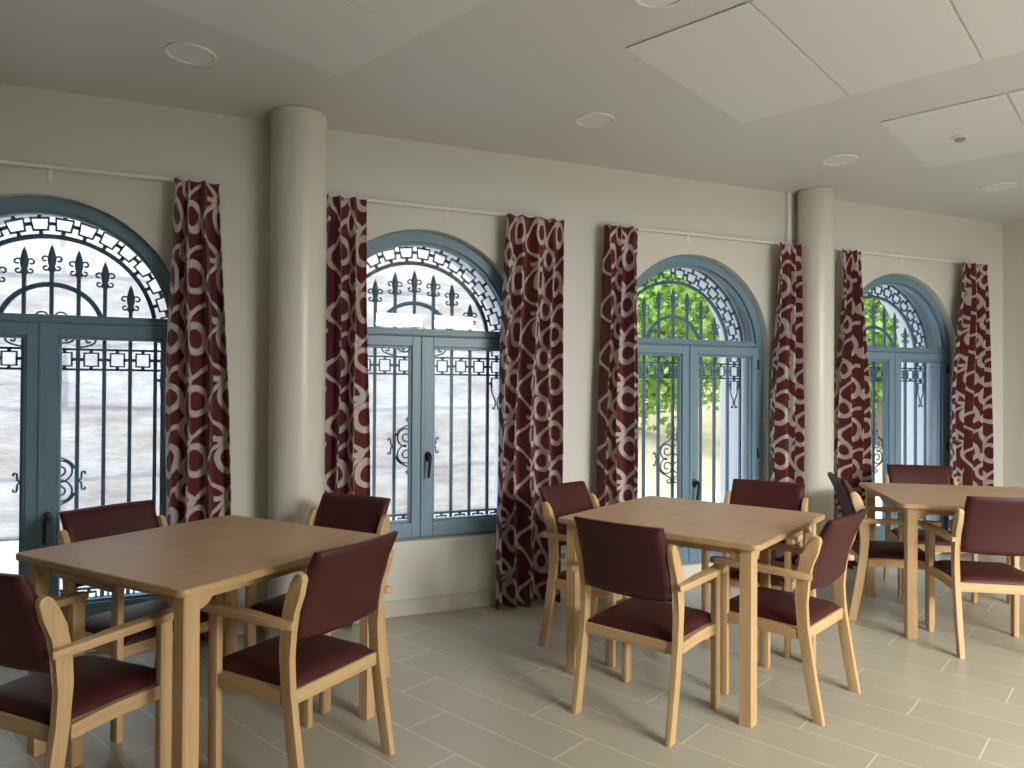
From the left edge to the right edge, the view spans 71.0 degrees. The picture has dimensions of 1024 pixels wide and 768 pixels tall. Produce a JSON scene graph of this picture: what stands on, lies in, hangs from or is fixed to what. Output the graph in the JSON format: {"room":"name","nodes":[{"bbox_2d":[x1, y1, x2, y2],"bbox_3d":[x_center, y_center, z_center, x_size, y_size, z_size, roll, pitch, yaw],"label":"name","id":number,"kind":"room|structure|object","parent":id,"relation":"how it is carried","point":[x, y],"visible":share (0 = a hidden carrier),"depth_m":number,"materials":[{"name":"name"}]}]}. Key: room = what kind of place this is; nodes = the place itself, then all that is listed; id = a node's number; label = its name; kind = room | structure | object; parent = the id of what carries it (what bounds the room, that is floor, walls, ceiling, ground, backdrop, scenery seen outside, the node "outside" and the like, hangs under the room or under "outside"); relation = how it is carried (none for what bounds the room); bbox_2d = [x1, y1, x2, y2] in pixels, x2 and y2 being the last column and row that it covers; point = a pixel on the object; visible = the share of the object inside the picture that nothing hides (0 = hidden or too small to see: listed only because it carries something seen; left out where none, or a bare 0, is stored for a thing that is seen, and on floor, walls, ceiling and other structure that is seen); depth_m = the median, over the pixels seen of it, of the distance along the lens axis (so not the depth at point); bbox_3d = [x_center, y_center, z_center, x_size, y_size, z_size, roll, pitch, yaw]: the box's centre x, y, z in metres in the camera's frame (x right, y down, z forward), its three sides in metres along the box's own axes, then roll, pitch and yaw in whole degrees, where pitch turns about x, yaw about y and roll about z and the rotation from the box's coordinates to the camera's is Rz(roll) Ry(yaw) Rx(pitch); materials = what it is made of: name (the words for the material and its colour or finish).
{"room":"care facility","nodes":[
{"label":"care facility","id":0,"kind":"room"},
{"bbox_2d":[0,83,1002,652],"bbox_3d":[-1.036,-0.142,4.497,11.886,3.085,0.560,1,-1,-22],"label":"wall","id":1,"kind":"structure","parent":0,"point":[38,126],"depth_m":4.54,"materials":[{"name":"beige paint"}]},
{"bbox_2d":[0,338,23,551],"bbox_3d":[-2.661,0.324,3.819,0.104,1.135,0.024,1,-1,-22],"label":"window grille","id":2,"kind":"object","parent":1,"relation":"in","point":[21,346],"depth_m":3.83,"materials":[{"name":"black metal"}]},
{"bbox_2d":[0,245,114,316],"bbox_3d":[-2.462,-0.562,3.906,0.529,0.374,0.024,1,-1,-22],"label":"window grille","id":3,"kind":"object","parent":1,"relation":"in","point":[24,259],"depth_m":3.89,"materials":[{"name":"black metal"}]},
{"bbox_2d":[0,215,167,318],"bbox_3d":[-2.339,-0.640,3.957,0.801,0.532,0.024,1,-1,-22],"label":"window grille","id":4,"kind":"object","parent":1,"relation":"in","point":[41,235],"depth_m":3.95,"materials":[{"name":"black metal"}]},
{"bbox_2d":[0,196,170,617],"bbox_3d":[-2.417,0.148,3.688,1.340,2.224,0.150,1,-1,-22],"label":"door","id":5,"kind":"structure","parent":1,"relation":"in","point":[43,334],"depth_m":3.70,"materials":[{"name":"blue paint"}]},
{"bbox_2d":[0,160,213,183],"bbox_3d":[-2.392,-1.079,3.620,1.647,0.079,0.046,1,-1,-22],"label":"rail","id":6,"kind":"object","parent":1,"relation":"attached to","point":[50,167],"visible":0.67,"depth_m":3.68,"materials":[{"name":"white metal"}]},
{"bbox_2d":[165,178,230,645],"bbox_3d":[-1.660,0.149,3.809,0.331,2.461,0.130,1,-1,-22],"label":"curtain","id":7,"kind":"object","parent":6,"relation":"hanging from","point":[197,417],"visible":0.75,"depth_m":3.82,"materials":[{"name":"fabric"}]},
{"bbox_2d":[61,339,160,509],"bbox_3d":[-2.226,0.234,3.998,0.481,0.949,0.024,1,-1,-22],"label":"window grille","id":8,"kind":"object","parent":1,"relation":"in","point":[75,494],"depth_m":3.98,"materials":[{"name":"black metal"}]},
{"bbox_2d":[368,348,407,519],"bbox_3d":[-0.794,0.320,4.583,0.255,1.094,0.024,1,-1,-22],"label":"window grille","id":9,"kind":"object","parent":1,"relation":"in","point":[393,444],"depth_m":4.59,"materials":[{"name":"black metal"}]},
{"bbox_2d":[368,270,458,329],"bbox_3d":[-0.635,-0.546,4.653,0.596,0.375,0.024,1,-1,-22],"label":"window grille","id":10,"kind":"object","parent":1,"relation":"in","point":[414,302],"depth_m":4.64,"materials":[{"name":"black metal"}]},
{"bbox_2d":[367,246,500,331],"bbox_3d":[-0.499,-0.625,4.709,0.903,0.535,0.024,1,-1,-22],"label":"window grille","id":11,"kind":"object","parent":1,"relation":"in","point":[470,313],"depth_m":4.76,"materials":[{"name":"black metal"}]},
{"bbox_2d":[367,231,502,539],"bbox_3d":[-0.554,0.004,4.451,1.340,1.902,0.150,1,-1,-22],"label":"window","id":12,"kind":"structure","parent":1,"relation":"in","point":[421,344],"depth_m":4.45,"materials":[{"name":"blue paint"}]},
{"bbox_2d":[330,195,557,219],"bbox_3d":[-0.398,-1.061,4.436,1.497,0.079,0.046,1,-1,-22],"label":"rail","id":13,"kind":"object","parent":1,"relation":"attached to","point":[446,209],"visible":0.54,"depth_m":4.40,"materials":[{"name":"white metal"}]},
{"bbox_2d":[325,194,369,629],"bbox_3d":[-0.952,0.156,4.095,0.300,2.461,0.117,1,-1,-22],"label":"curtain","id":14,"kind":"object","parent":13,"relation":"hanging from","point":[347,413],"visible":0.59,"depth_m":4.13,"materials":[{"name":"fabric"}]},
{"bbox_2d":[496,213,563,610],"bbox_3d":[0.116,0.165,4.550,0.458,2.461,0.127,1,-1,-22],"label":"curtain","id":15,"kind":"object","parent":13,"relation":"hanging from","point":[530,407],"visible":0.91,"depth_m":4.55,"materials":[{"name":"fabric"}]},
{"bbox_2d":[434,350,498,517],"bbox_3d":[-0.302,0.325,4.784,0.443,1.097,0.024,1,-1,-22],"label":"window grille","id":16,"kind":"object","parent":1,"relation":"in","point":[451,366],"depth_m":4.78,"materials":[{"name":"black metal"}]},
{"bbox_2d":[237,560,771,634],"bbox_3d":[-0.936,1.349,4.221,11.486,0.100,0.012,1,-1,-22],"label":"baseboard","id":17,"kind":"structure","parent":1,"relation":"attached to","point":[432,604],"depth_m":4.40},
{"bbox_2d":[561,549,566,561],"bbox_3d":[0.333,1.135,4.741,0.080,0.080,0.012,1,-1,-22],"label":"wall socket","id":18,"kind":"object","parent":1,"relation":"attached to","point":[563,552],"visible":0.53,"depth_m":4.74,"materials":[{"name":"white plastic"}]},
{"bbox_2d":[638,355,676,497],"bbox_3d":[1.079,0.320,5.349,0.337,1.061,0.024,1,-1,-22],"label":"window grille","id":19,"kind":"object","parent":1,"relation":"in","point":[644,369],"depth_m":5.35,"materials":[{"name":"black metal"}]},
{"bbox_2d":[638,289,705,339],"bbox_3d":[1.203,-0.526,5.405,0.599,0.368,0.024,1,-1,-22],"label":"window grille","id":20,"kind":"object","parent":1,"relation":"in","point":[658,301],"depth_m":5.40,"materials":[{"name":"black metal"}]},
{"bbox_2d":[637,268,742,340],"bbox_3d":[1.363,-0.606,5.471,0.961,0.531,0.024,1,-1,-22],"label":"window grille","id":21,"kind":"object","parent":1,"relation":"in","point":[714,326],"depth_m":5.54,"materials":[{"name":"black metal"}]},
{"bbox_2d":[599,223,791,244],"bbox_3d":[1.352,-1.045,5.151,1.647,0.079,0.046,1,-1,-22],"label":"rail","id":22,"kind":"object","parent":1,"relation":"attached to","point":[687,234],"visible":0.73,"depth_m":5.13,"materials":[{"name":"white metal"}]},
{"bbox_2d":[596,224,638,506],"bbox_3d":[0.722,0.171,4.780,0.323,2.461,0.118,1,-1,-22],"label":"curtain","id":23,"kind":"object","parent":22,"relation":"hanging from","point":[618,411],"visible":0.7,"depth_m":4.79,"materials":[{"name":"fabric"}]},
{"bbox_2d":[770,242,804,565],"bbox_3d":[2.038,0.183,5.345,0.289,2.461,0.117,1,-1,-22],"label":"curtain","id":24,"kind":"object","parent":22,"relation":"hanging from","point":[787,407],"visible":0.76,"depth_m":5.34,"materials":[{"name":"fabric"}]},
{"bbox_2d":[637,256,762,562],"bbox_3d":[1.289,0.181,5.204,1.340,2.224,0.150,1,-1,-22],"label":"door","id":25,"kind":"structure","parent":1,"relation":"in","point":[687,351],"depth_m":5.22,"materials":[{"name":"blue paint"}]},
{"bbox_2d":[698,357,740,501],"bbox_3d":[1.602,0.351,5.563,0.402,1.110,0.024,1,-1,-22],"label":"window grille","id":26,"kind":"object","parent":1,"relation":"in","point":[713,367],"depth_m":5.55,"materials":[{"name":"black metal"}]},
{"bbox_2d":[785,192,790,242],"bbox_3d":[2.105,-1.259,5.469,0.036,0.391,0.032,1,-1,-22],"label":"pipe","id":27,"kind":"object","parent":1,"relation":"attached to","point":[787,195],"visible":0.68,"depth_m":5.46,"materials":[{"name":"white metal"}]},
{"bbox_2d":[868,362,883,482],"bbox_3d":[3.126,0.332,6.187,0.176,1.037,0.024,1,-1,-22],"label":"window grille","id":28,"kind":"object","parent":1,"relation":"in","point":[873,373],"depth_m":6.18,"materials":[{"name":"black metal"}]},
{"bbox_2d":[863,285,927,347],"bbox_3d":[3.353,-0.590,6.285,0.774,0.534,0.024,1,-1,-22],"label":"window grille","id":29,"kind":"object","parent":1,"relation":"in","point":[885,334],"depth_m":6.28,"materials":[{"name":"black metal"}]},
{"bbox_2d":[834,248,977,263],"bbox_3d":[3.277,-1.028,5.939,1.637,0.079,0.046,1,-1,-22],"label":"rail","id":30,"kind":"object","parent":1,"relation":"attached to","point":[840,250],"visible":0.73,"depth_m":5.89,"materials":[{"name":"white metal"}]},
{"bbox_2d":[834,249,871,568],"bbox_3d":[2.636,0.188,5.568,0.416,2.461,0.124,1,-1,-22],"label":"curtain","id":31,"kind":"object","parent":30,"relation":"hanging from","point":[852,411],"visible":0.7,"depth_m":5.57,"materials":[{"name":"fabric"}]},
{"bbox_2d":[948,262,993,554],"bbox_3d":[3.867,0.199,6.089,0.474,2.461,0.126,1,-1,-22],"label":"curtain","id":32,"kind":"object","parent":30,"relation":"hanging from","point":[971,432],"visible":0.74,"depth_m":6.09,"materials":[{"name":"fabric"}]},
{"bbox_2d":[863,274,949,540],"bbox_3d":[3.191,0.199,5.982,1.340,2.224,0.150,1,-1,-22],"label":"door","id":33,"kind":"structure","parent":1,"relation":"in","point":[892,357],"depth_m":6.06,"materials":[{"name":"blue paint"}]},
{"bbox_2d":[901,362,925,464],"bbox_3d":[3.546,0.264,6.359,0.299,0.905,0.024,1,-1,-22],"label":"window grille","id":34,"kind":"object","parent":1,"relation":"in","point":[915,373],"depth_m":6.36,"materials":[{"name":"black metal"}]},
{"bbox_2d":[0,553,1023,767],"bbox_3d":[0.306,1.456,1.183,11.886,0.150,6.574,1,-1,-22],"label":"floor","id":35,"kind":"structure","parent":0,"point":[472,687],"depth_m":3.14,"materials":[{"name":"grey tile"}]},
{"bbox_2d":[0,573,173,767],"bbox_3d":[-1.470,0.961,2.315,0.526,0.840,0.551,0,-1,23],"label":"armchair","id":36,"kind":"object","parent":35,"relation":"on","point":[49,704],"visible":0.98,"depth_m":2.20,"materials":[{"name":"brown wood"}]},
{"bbox_2d":[53,500,221,743],"bbox_3d":[-1.608,0.966,3.089,0.551,0.840,0.526,0,-1,32],"label":"armchair","id":37,"kind":"object","parent":35,"relation":"on","point":[88,523],"visible":0.41,"depth_m":3.04,"materials":[{"name":"brown wood"}]},
{"bbox_2d":[16,515,381,767],"bbox_3d":[-1.191,1.010,2.849,0.985,0.752,0.976,0,-1,30],"label":"dining table","id":38,"kind":"object","parent":35,"relation":"on","point":[187,564],"visible":0.71,"depth_m":2.62,"materials":[{"name":"laminate"}]},
{"bbox_2d":[265,106,326,640],"bbox_3d":[-1.187,-0.045,3.972,0.320,2.881,0.320,1,-1,-22],"label":"column","id":39,"kind":"structure","parent":35,"relation":"on","point":[298,186],"depth_m":3.84,"materials":[{"name":"paint"}]},
{"bbox_2d":[200,531,397,767],"bbox_3d":[-0.744,0.967,2.616,0.551,0.840,0.526,0,-1,30],"label":"armchair","id":40,"kind":"object","parent":35,"relation":"on","point":[341,586],"visible":0.99,"depth_m":2.50,"materials":[{"name":"brown wood"}]},
{"bbox_2d":[244,493,390,713],"bbox_3d":[-0.884,0.972,3.344,0.526,0.840,0.551,0,-1,27],"label":"armchair","id":41,"kind":"object","parent":35,"relation":"on","point":[352,512],"visible":0.28,"depth_m":3.46,"materials":[{"name":"brown wood"}]},
{"bbox_2d":[538,481,621,667],"bbox_3d":[0.462,0.984,3.879,0.551,0.840,0.526,0,-1,41],"label":"armchair","id":42,"kind":"object","parent":35,"relation":"on","point":[562,499],"visible":0.41,"depth_m":3.82,"materials":[{"name":"brown wood"}]},
{"bbox_2d":[571,516,727,747],"bbox_3d":[0.570,0.978,3.074,0.526,0.840,0.551,0,-1,39],"label":"armchair","id":43,"kind":"object","parent":35,"relation":"on","point":[637,563],"visible":1,"depth_m":2.95,"materials":[{"name":"brown wood"}]},
{"bbox_2d":[558,496,824,727],"bbox_3d":[0.899,1.028,3.553,0.985,0.752,0.976,0,-1,38],"label":"dining table","id":44,"kind":"object","parent":35,"relation":"on","point":[741,532],"visible":0.82,"depth_m":3.36,"materials":[{"name":"brown wood"}]},
{"bbox_2d":[701,479,808,657],"bbox_3d":[1.371,0.990,4.020,0.526,0.840,0.551,0,-1,34],"label":"armchair","id":45,"kind":"object","parent":35,"relation":"on","point":[758,493],"visible":0.3,"depth_m":4.09,"materials":[{"name":"brown wood"}]},
{"bbox_2d":[710,509,866,725],"bbox_3d":[1.274,0.984,3.262,0.551,0.840,0.526,0,-1,44],"label":"armchair","id":46,"kind":"object","parent":35,"relation":"on","point":[824,558],"visible":0.84,"depth_m":3.14,"materials":[{"name":"brown wood"}]},
{"bbox_2d":[797,187,834,535],"bbox_3d":[2.290,-0.014,5.421,0.280,2.881,0.280,1,-1,-22],"label":"column","id":47,"kind":"structure","parent":35,"relation":"on","point":[816,205],"depth_m":5.31,"materials":[{"name":"paint"}]},
{"bbox_2d":[828,472,941,625],"bbox_3d":[2.284,0.999,4.480,0.551,0.840,0.526,0,0,13],"label":"armchair","id":48,"kind":"object","parent":35,"relation":"on","point":[891,553],"visible":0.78,"depth_m":4.29,"materials":[{"name":"brown wood"}]},
{"bbox_2d":[880,464,977,602],"bbox_3d":[2.870,1.006,4.961,0.526,0.840,0.551,0,0,16],"label":"armchair","id":49,"kind":"object","parent":35,"relation":"on","point":[897,473],"visible":0.41,"depth_m":5.12,"materials":[{"name":"red leather"}]},
{"bbox_2d":[859,482,1023,638],"bbox_3d":[2.737,1.045,4.331,0.976,0.752,0.985,0,0,13],"label":"dining table","id":50,"kind":"object","parent":35,"relation":"on","point":[916,501],"visible":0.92,"depth_m":4.17,"materials":[{"name":"brown wood"}]},
{"bbox_2d":[920,496,1023,658],"bbox_3d":[2.574,0.996,3.865,0.526,0.840,0.551,0,0,11],"label":"armchair","id":51,"kind":"object","parent":35,"relation":"on","point":[985,525],"visible":1,"depth_m":3.73,"materials":[{"name":"brown wood"}]},
{"bbox_2d":[0,0,1023,222],"bbox_3d":[0.319,-1.603,1.217,11.886,0.200,6.594,1,-1,-22],"label":"ceiling","id":52,"kind":"structure","parent":0,"point":[512,77],"depth_m":3.65,"materials":[{"name":"paint"}]},
{"bbox_2d":[165,42,216,65],"bbox_3d":[-1.453,-1.492,3.250,0.216,0.008,0.216,1,-1,-22],"label":"recessed light","id":53,"kind":"object","parent":52,"relation":"in","point":[184,52],"visible":1,"depth_m":3.25,"materials":[{"name":"white plastic"}]},
{"bbox_2d":[168,45,213,62],"bbox_3d":[-1.453,-1.494,3.250,0.191,0.004,0.191,1,-1,-22],"label":"diffuser","id":54,"kind":"object","parent":53,"relation":"attached to","point":[181,53],"depth_m":3.25,"materials":[{"name":"white plastic"}]},
{"bbox_2d":[144,0,418,75],"bbox_3d":[-1.011,-1.494,2.825,0.591,0.008,1.180,0,-1,42],"label":"ceiling panel","id":55,"kind":"object","parent":52,"relation":"attached to","point":[337,37],"visible":1,"depth_m":2.99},
{"bbox_2d":[348,0,488,34],"bbox_3d":[-0.573,-1.494,2.424,0.591,0.008,1.180,0,-1,42],"label":"ceiling panel","id":56,"kind":"object","parent":52,"relation":"attached to","point":[418,16],"visible":1,"depth_m":2.85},
{"bbox_2d":[576,112,614,127],"bbox_3d":[0.464,-1.475,4.016,0.216,0.008,0.216,1,-1,-22],"label":"recessed light","id":57,"kind":"object","parent":52,"relation":"in","point":[592,119],"visible":1,"depth_m":4.01,"materials":[{"name":"white plastic"}]},
{"bbox_2d":[578,114,611,125],"bbox_3d":[0.464,-1.477,4.016,0.191,0.004,0.191,1,-1,-22],"label":"diffuser","id":58,"kind":"object","parent":57,"relation":"attached to","point":[584,119],"depth_m":4.01,"materials":[{"name":"white plastic"}]},
{"bbox_2d":[635,0,683,8],"bbox_3d":[0.568,-1.485,2.726,0.216,0.008,0.216,1,-1,-22],"label":"recessed light","id":59,"kind":"object","parent":52,"relation":"in","point":[654,4],"visible":1,"depth_m":2.80,"materials":[{"name":"white plastic"}]},
{"bbox_2d":[639,0,677,5],"bbox_3d":[0.568,-1.487,2.726,0.191,0.004,0.191,1,-1,-22],"label":"diffuser","id":60,"kind":"object","parent":59,"relation":"attached to","point":[641,2],"depth_m":2.80,"materials":[{"name":"white plastic"}]},
{"bbox_2d":[625,2,847,122],"bbox_3d":[1.107,-1.477,3.416,0.572,0.008,1.184,0,-1,42],"label":"ceiling panel","id":61,"kind":"object","parent":52,"relation":"attached to","point":[735,59],"visible":1,"depth_m":3.32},
{"bbox_2d":[822,154,857,165],"bbox_3d":[2.141,-1.460,4.685,0.216,0.008,0.216,1,-1,-22],"label":"recessed light","id":62,"kind":"object","parent":52,"relation":"in","point":[843,159],"visible":1,"depth_m":4.68,"materials":[{"name":"white plastic"}]},
{"bbox_2d":[824,156,855,163],"bbox_3d":[2.141,-1.462,4.685,0.191,0.004,0.191,1,-1,-22],"label":"diffuser","id":63,"kind":"object","parent":62,"relation":"attached to","point":[832,159],"depth_m":4.68,"materials":[{"name":"white plastic"}]},
{"bbox_2d":[751,0,981,94],"bbox_3d":[1.532,-1.478,3.026,0.572,0.008,1.184,0,-1,42],"label":"ceiling panel","id":64,"kind":"object","parent":52,"relation":"attached to","point":[863,45],"visible":1,"depth_m":3.05,"materials":[{"name":"white paint"}]},
{"bbox_2d":[880,94,1023,167],"bbox_3d":[2.645,-1.462,4.226,0.591,0.008,1.090,0,-1,42],"label":"ceiling panel","id":65,"kind":"object","parent":52,"relation":"attached to","point":[993,126],"visible":1,"depth_m":4.14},
{"bbox_2d":[951,134,968,142],"bbox_3d":[2.642,-1.444,4.233,0.090,0.028,0.090,1,-1,-22],"label":"smoke detector","id":66,"kind":"object","parent":65,"relation":"attached to","point":[958,138],"visible":1,"depth_m":4.21,"materials":[{"name":"white plastic"}]},
{"bbox_2d":[951,0,1023,60],"bbox_3d":[1.958,-1.478,2.637,0.572,0.008,1.184,0,-1,42],"label":"ceiling panel","id":67,"kind":"object","parent":52,"relation":"attached to","point":[996,27],"visible":1,"depth_m":2.94,"materials":[{"name":"white paint"}]},
{"bbox_2d":[983,182,1017,191],"bbox_3d":[3.589,-1.447,5.280,0.216,0.008,0.216,1,-1,-22],"label":"recessed light","id":68,"kind":"object","parent":52,"relation":"in","point":[1008,185],"visible":1,"depth_m":5.28,"materials":[{"name":"white plastic"}]},
{"bbox_2d":[985,184,1014,189],"bbox_3d":[3.589,-1.450,5.280,0.191,0.004,0.191,1,-1,-22],"label":"diffuser","id":69,"kind":"object","parent":68,"relation":"attached to","point":[994,186],"depth_m":5.28,"materials":[{"name":"white plastic"}]},
{"bbox_2d":[1008,89,1023,122],"bbox_3d":[3.084,-1.462,3.824,0.591,0.008,1.090,0,-1,42],"label":"ceiling panel","id":70,"kind":"object","parent":52,"relation":"attached to","point":[1017,97],"visible":1,"depth_m":3.70,"materials":[{"name":"white paint"}]},
{"bbox_2d":[1003,219,1023,487],"bbox_3d":[5.722,-0.013,3.408,0.200,2.885,6.574,1,-1,-22],"label":"wall","id":71,"kind":"structure","parent":0,"point":[1013,231],"depth_m":6.33,"materials":[{"name":"beige paint"}]},
{"label":"outside","id":72,"kind":"structure","parent":0,"visible":0},
{"bbox_2d":[638,380,881,495],"bbox_3d":[11.718,0.608,20.997,30.000,2.036,14.000,1,-1,-22],"label":"bank","id":73,"kind":"object","parent":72,"point":[650,435],"visible":0.02,"depth_m":11.15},
{"bbox_2d":[637,270,720,441],"bbox_3d":[2.740,-0.646,11.887,3.420,4.069,3.644,0,0,7],"label":"tree","id":74,"kind":"object","parent":73,"relation":"on","point":[665,290],"visible":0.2,"depth_m":11.18,"materials":[{"name":"green plant"}]},
{"bbox_2d":[864,291,889,322],"bbox_3d":[9.573,-2.124,16.838,4.143,6.079,4.163,0,-1,34],"label":"tree","id":75,"kind":"object","parent":73,"relation":"on","point":[878,302],"visible":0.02,"depth_m":17.58,"materials":[{"name":"green plant"}]},
{"bbox_2d":[863,291,898,445],"bbox_3d":[6.615,-0.829,13.264,3.814,4.600,3.432,0,-1,28],"label":"tree","id":76,"kind":"object","parent":73,"relation":"on","point":[878,334],"visible":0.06,"depth_m":12.56,"materials":[{"name":"green plant"}]},
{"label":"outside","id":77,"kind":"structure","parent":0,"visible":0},
{"bbox_2d":[0,482,881,596],"bbox_3d":[5.072,1.529,8.698,44.000,0.120,3.725,1,-1,-22],"label":"paving","id":78,"kind":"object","parent":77,"point":[8,549],"depth_m":6.09,"materials":[{"name":"grey stone"}]},
{"bbox_2d":[0,217,494,540],"bbox_3d":[-7.767,-0.929,5.471,17.750,4.600,0.800,1,-1,-22],"label":"wall","id":79,"kind":"structure","parent":78,"relation":"on","point":[90,438],"depth_m":6.76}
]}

